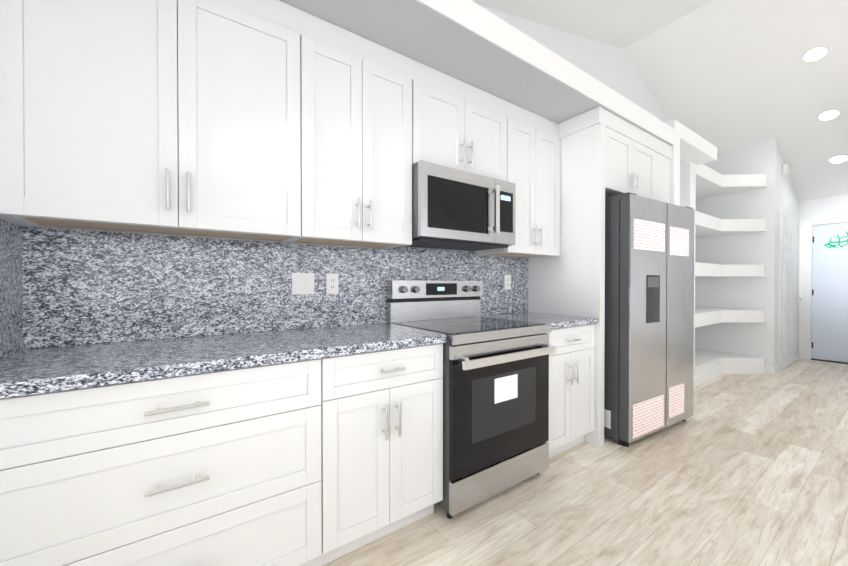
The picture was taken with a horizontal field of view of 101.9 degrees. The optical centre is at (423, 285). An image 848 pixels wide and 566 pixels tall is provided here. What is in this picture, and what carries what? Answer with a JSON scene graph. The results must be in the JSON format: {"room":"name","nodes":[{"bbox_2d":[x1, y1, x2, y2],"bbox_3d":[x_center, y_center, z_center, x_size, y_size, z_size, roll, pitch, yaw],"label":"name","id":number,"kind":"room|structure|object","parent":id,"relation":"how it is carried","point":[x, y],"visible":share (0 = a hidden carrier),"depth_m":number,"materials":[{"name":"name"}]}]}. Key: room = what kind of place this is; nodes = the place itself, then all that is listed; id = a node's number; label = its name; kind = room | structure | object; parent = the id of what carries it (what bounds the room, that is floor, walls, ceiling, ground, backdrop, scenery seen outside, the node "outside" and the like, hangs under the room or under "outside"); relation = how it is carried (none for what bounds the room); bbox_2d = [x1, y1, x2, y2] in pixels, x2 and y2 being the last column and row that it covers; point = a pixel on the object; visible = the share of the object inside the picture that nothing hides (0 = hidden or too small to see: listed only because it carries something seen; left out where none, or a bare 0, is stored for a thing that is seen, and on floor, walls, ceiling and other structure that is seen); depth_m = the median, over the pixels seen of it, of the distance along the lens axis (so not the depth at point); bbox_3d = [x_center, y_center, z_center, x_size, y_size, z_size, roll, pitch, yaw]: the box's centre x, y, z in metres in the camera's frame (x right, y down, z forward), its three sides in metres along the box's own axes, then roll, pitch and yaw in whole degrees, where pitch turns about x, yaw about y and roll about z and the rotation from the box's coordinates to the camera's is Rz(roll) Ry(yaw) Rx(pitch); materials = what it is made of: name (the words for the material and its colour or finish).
{"room":"kitchen","nodes":[
{"label":"kitchen","id":0,"kind":"room"},
{"bbox_2d":[40,5,667,322],"bbox_3d":[1.154,-0.765,3.210,6.840,3.800,0.120,0,1,-35],"label":"wall","id":1,"kind":"structure","parent":0,"point":[611,67],"depth_m":3.46,"materials":[{"name":"white paint"}]},
{"bbox_2d":[0,220,23,355],"bbox_3d":[-1.310,0.010,1.001,0.021,0.456,0.698,0,1,-35],"label":"backsplash","id":2,"kind":"structure","parent":1,"relation":"attached to","point":[11,235],"depth_m":1.19,"materials":[{"name":"grey stone"}]},
{"bbox_2d":[0,0,319,243],"bbox_3d":[-1.010,-0.742,1.430,1.007,1.013,0.323,0,1,-35],"label":"upper cabinet","id":3,"kind":"object","parent":1,"relation":"attached to","point":[183,117],"depth_m":1.27,"materials":[{"name":"white paint"}]},
{"bbox_2d":[24,228,527,347],"bbox_3d":[-0.305,0.001,2.113,2.899,0.456,0.020,0,1,-35],"label":"backsplash","id":4,"kind":"structure","parent":1,"relation":"attached to","point":[80,287],"depth_m":1.60,"materials":[{"name":"grey stone"}]},
{"bbox_2d":[292,273,313,294],"bbox_3d":[-0.650,-0.012,1.854,0.116,0.115,0.010,0,1,-35],"label":"switch plate","id":5,"kind":"object","parent":4,"relation":"attached to","point":[302,283],"visible":1,"depth_m":1.85,"materials":[{"name":"white plastic"}]},
{"bbox_2d":[326,273,337,293],"bbox_3d":[-0.519,-0.013,1.947,0.070,0.115,0.008,0,1,-35],"label":"electrical outlet plate","id":6,"kind":"object","parent":1,"relation":"attached to","point":[331,283],"visible":1,"depth_m":1.94,"materials":[{"name":"white plastic"}]},
{"bbox_2d":[308,19,423,251],"bbox_3d":[-0.399,-0.745,1.855,0.722,1.013,0.323,0,1,-35],"label":"upper cabinet","id":7,"kind":"object","parent":1,"relation":"attached to","point":[372,94],"depth_m":1.74,"materials":[{"name":"white paint"}]},
{"bbox_2d":[424,65,511,182],"bbox_3d":[0.159,-0.974,2.241,0.758,0.563,0.323,0,1,-35],"label":"upper cabinet","id":8,"kind":"object","parent":1,"relation":"attached to","point":[468,128],"depth_m":2.11,"materials":[{"name":"white paint"}]},
{"bbox_2d":[408,160,514,250],"bbox_3d":[0.195,-0.466,2.193,0.756,0.418,0.445,0,1,-35],"label":"microwave","id":9,"kind":"object","parent":8,"relation":"attached to","point":[454,209],"visible":0.94,"depth_m":2.01,"materials":[{"name":"grey metal"}]},
{"bbox_2d":[280,0,674,145],"bbox_3d":[0.367,-1.332,2.183,4.140,0.150,0.660,0,1,-35],"label":"soffit beam","id":10,"kind":"structure","parent":1,"relation":"attached to","point":[472,43],"depth_m":1.88,"materials":[{"name":"white paint"}]},
{"bbox_2d":[504,275,510,289],"bbox_3d":[0.676,-0.028,2.778,0.070,0.115,0.008,0,1,-35],"label":"electrical outlet plate","id":11,"kind":"object","parent":1,"relation":"attached to","point":[507,281],"visible":1,"depth_m":2.77,"materials":[{"name":"white plastic"}]},
{"bbox_2d":[464,104,563,259],"bbox_3d":[0.696,-0.752,2.617,0.670,1.013,0.323,0,1,-35],"label":"upper cabinet","id":12,"kind":"object","parent":1,"relation":"attached to","point":[537,141],"depth_m":2.52,"materials":[{"name":"white paint"}]},
{"bbox_2d":[564,108,659,215],"bbox_3d":[1.458,-0.987,2.954,0.838,0.548,0.636,0,1,-35],"label":"upper cabinet","id":13,"kind":"object","parent":1,"relation":"attached to","point":[606,155],"depth_m":2.57,"materials":[{"name":"white paint"}]},
{"bbox_2d":[322,358,847,565],"bbox_3d":[2.462,1.187,0.469,13.600,0.060,7.100,0,1,-35],"label":"floor","id":14,"kind":"structure","parent":0,"point":[743,470],"depth_m":1.84,"materials":[{"name":"brown wood"}]},
{"bbox_2d":[0,356,343,565],"bbox_3d":[-0.930,0.713,1.327,1.007,0.875,0.603,0,1,-35],"label":"base cabinet","id":15,"kind":"object","parent":14,"relation":"on","point":[170,400],"depth_m":1.08,"materials":[{"name":"white paint"}]},
{"bbox_2d":[0,324,446,399],"bbox_3d":[-0.702,0.254,1.465,1.544,0.038,0.631,0,1,-35],"label":"countertop","id":16,"kind":"structure","parent":15,"relation":"on","point":[69,367],"depth_m":1.21,"materials":[{"name":"grey stone"}]},
{"bbox_2d":[344,344,442,554],"bbox_3d":[-0.321,0.709,1.750,0.596,0.875,0.603,0,1,-35],"label":"base cabinet","id":17,"kind":"object","parent":14,"relation":"on","point":[393,401],"depth_m":1.51,"materials":[{"name":"white paint"}]},
{"bbox_2d":[387,280,555,518],"bbox_3d":[0.279,0.555,2.081,0.760,1.178,0.695,0,1,-35],"label":"range","id":18,"kind":"object","parent":14,"relation":"on","point":[495,377],"visible":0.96,"depth_m":1.85,"materials":[{"name":"grey metal"}]},
{"bbox_2d":[547,324,599,457],"bbox_3d":[0.803,0.703,2.532,0.604,0.875,0.603,0,1,-35],"label":"base cabinet","id":19,"kind":"object","parent":14,"relation":"on","point":[574,369],"depth_m":2.31,"materials":[{"name":"white paint"}]},
{"bbox_2d":[481,312,599,331],"bbox_3d":[0.811,0.246,2.517,0.606,0.038,0.631,0,1,-35],"label":"countertop","id":20,"kind":"structure","parent":19,"relation":"on","point":[551,318],"depth_m":2.40,"materials":[{"name":"grey stone"}]},
{"bbox_2d":[604,192,694,446],"bbox_3d":[1.654,0.241,2.940,0.966,1.792,0.737,0,1,-31],"label":"refrigerator","id":21,"kind":"object","parent":14,"relation":"on","point":[649,322],"visible":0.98,"depth_m":2.51,"materials":[{"name":"grey metal"}]},
{"bbox_2d":[695,164,766,375],"bbox_3d":[3.617,-0.149,4.368,1.438,2.550,0.797,0,1,-35],"label":"corner shelves","id":22,"kind":"object","parent":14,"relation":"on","point":[710,182],"visible":0.58,"depth_m":4.40,"materials":[{"name":"white paint"}]},
{"bbox_2d":[472,0,847,200],"bbox_3d":[2.462,-1.662,0.446,13.600,2.081,7.100,0,1,-35],"label":"ceiling","id":23,"kind":"structure","parent":0,"point":[721,75],"depth_m":3.67,"materials":[{"name":"white paint"}]},
{"bbox_2d":[801,45,830,62],"bbox_3d":[3.851,-2.281,3.382,0.187,0.077,0.196,0,1,-35],"label":"recessed light","id":24,"kind":"object","parent":23,"relation":"in","point":[815,54],"visible":1,"depth_m":3.38,"materials":[{"name":"white paint"}]},
{"bbox_2d":[816,108,841,120],"bbox_3d":[4.606,-1.944,3.910,0.187,0.077,0.196,0,1,-35],"label":"recessed light","id":25,"kind":"object","parent":23,"relation":"in","point":[829,114],"visible":1,"depth_m":3.90,"materials":[{"name":"white paint"}]},
{"bbox_2d":[827,154,847,163],"bbox_3d":[5.321,-1.627,4.410,0.187,0.077,0.196,0,1,-35],"label":"recessed light","id":26,"kind":"object","parent":23,"relation":"in","point":[839,159],"visible":1,"depth_m":4.41,"materials":[{"name":"white paint"}]},
{"bbox_2d":[665,119,679,205],"bbox_3d":[2.120,-0.186,3.411,0.130,2.640,0.660,0,1,-35],"label":"wall","id":27,"kind":"structure","parent":0,"point":[674,194],"depth_m":3.12,"materials":[{"name":"white paint"}]},
{"bbox_2d":[680,160,695,376],"bbox_3d":[2.865,-0.147,4.039,0.170,2.550,0.480,0,1,-35],"label":"wall","id":28,"kind":"structure","parent":0,"point":[687,184],"depth_m":3.84,"materials":[{"name":"white paint"}]},
{"bbox_2d":[680,123,716,164],"bbox_3d":[2.717,-1.438,3.549,1.020,0.140,0.220,0,1,-35],"label":"header beam","id":29,"kind":"structure","parent":0,"point":[696,149],"depth_m":3.51,"materials":[{"name":"white paint"}]},
{"bbox_2d":[695,138,799,372],"bbox_3d":[4.851,-0.399,5.254,1.600,3.036,0.990,0,1,-35],"label":"wall","id":30,"kind":"structure","parent":0,"point":[774,197],"depth_m":4.64,"materials":[{"name":"white paint"}]},
{"bbox_2d":[693,352,799,386],"bbox_3d":[4.245,1.079,4.009,4.030,0.100,2.118,0,1,-35],"label":"baseboard","id":31,"kind":"structure","parent":30,"relation":"attached to","point":[708,375],"depth_m":4.39,"materials":[{"name":"white paint"}]},
{"bbox_2d":[782,164,789,175],"bbox_3d":[4.889,-1.562,4.638,0.170,0.130,0.045,0,1,-35],"label":"door chime","id":32,"kind":"object","parent":30,"relation":"attached to","point":[786,170],"visible":0.98,"depth_m":4.60,"materials":[{"name":"white plastic"}]},
{"bbox_2d":[778,211,796,370],"bbox_3d":[5.083,0.070,4.801,0.970,2.105,0.024,0,1,-35],"label":"door frame","id":33,"kind":"structure","parent":30,"relation":"attached to","point":[786,216],"depth_m":4.53,"materials":[{"name":"white paint"}]},
{"bbox_2d":[782,217,801,369],"bbox_3d":[5.106,0.102,4.769,0.820,2.018,0.100,0,1,-35],"label":"closet door","id":34,"kind":"structure","parent":30,"relation":"in","point":[789,297],"depth_m":4.72,"materials":[{"name":"white paint"}]},
{"bbox_2d":[800,195,847,291],"bbox_3d":[6.230,-0.104,4.778,0.120,2.454,1.370,0,1,-35],"label":"wall","id":35,"kind":"structure","parent":0,"point":[827,207],"depth_m":5.10,"materials":[{"name":"white paint"}]},
{"bbox_2d":[798,216,847,359],"bbox_3d":[6.147,0.064,4.864,0.120,2.115,1.133,0,1,-35],"label":"door frame","id":36,"kind":"structure","parent":35,"relation":"attached to","point":[805,292],"depth_m":5.23,"materials":[{"name":"white paint"}]},
{"bbox_2d":[811,358,847,363],"bbox_3d":[6.165,1.114,4.864,0.100,0.016,0.910,0,1,-35],"label":"sill","id":37,"kind":"structure","parent":35,"relation":"attached to","point":[829,361],"depth_m":5.07,"materials":[{"name":"grey metal"}]},
{"bbox_2d":[812,223,847,362],"bbox_3d":[6.134,0.098,4.836,0.114,2.012,0.902,0,1,-35],"label":"front door","id":38,"kind":"structure","parent":35,"relation":"in","point":[830,297],"depth_m":5.06,"materials":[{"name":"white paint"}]}
]}

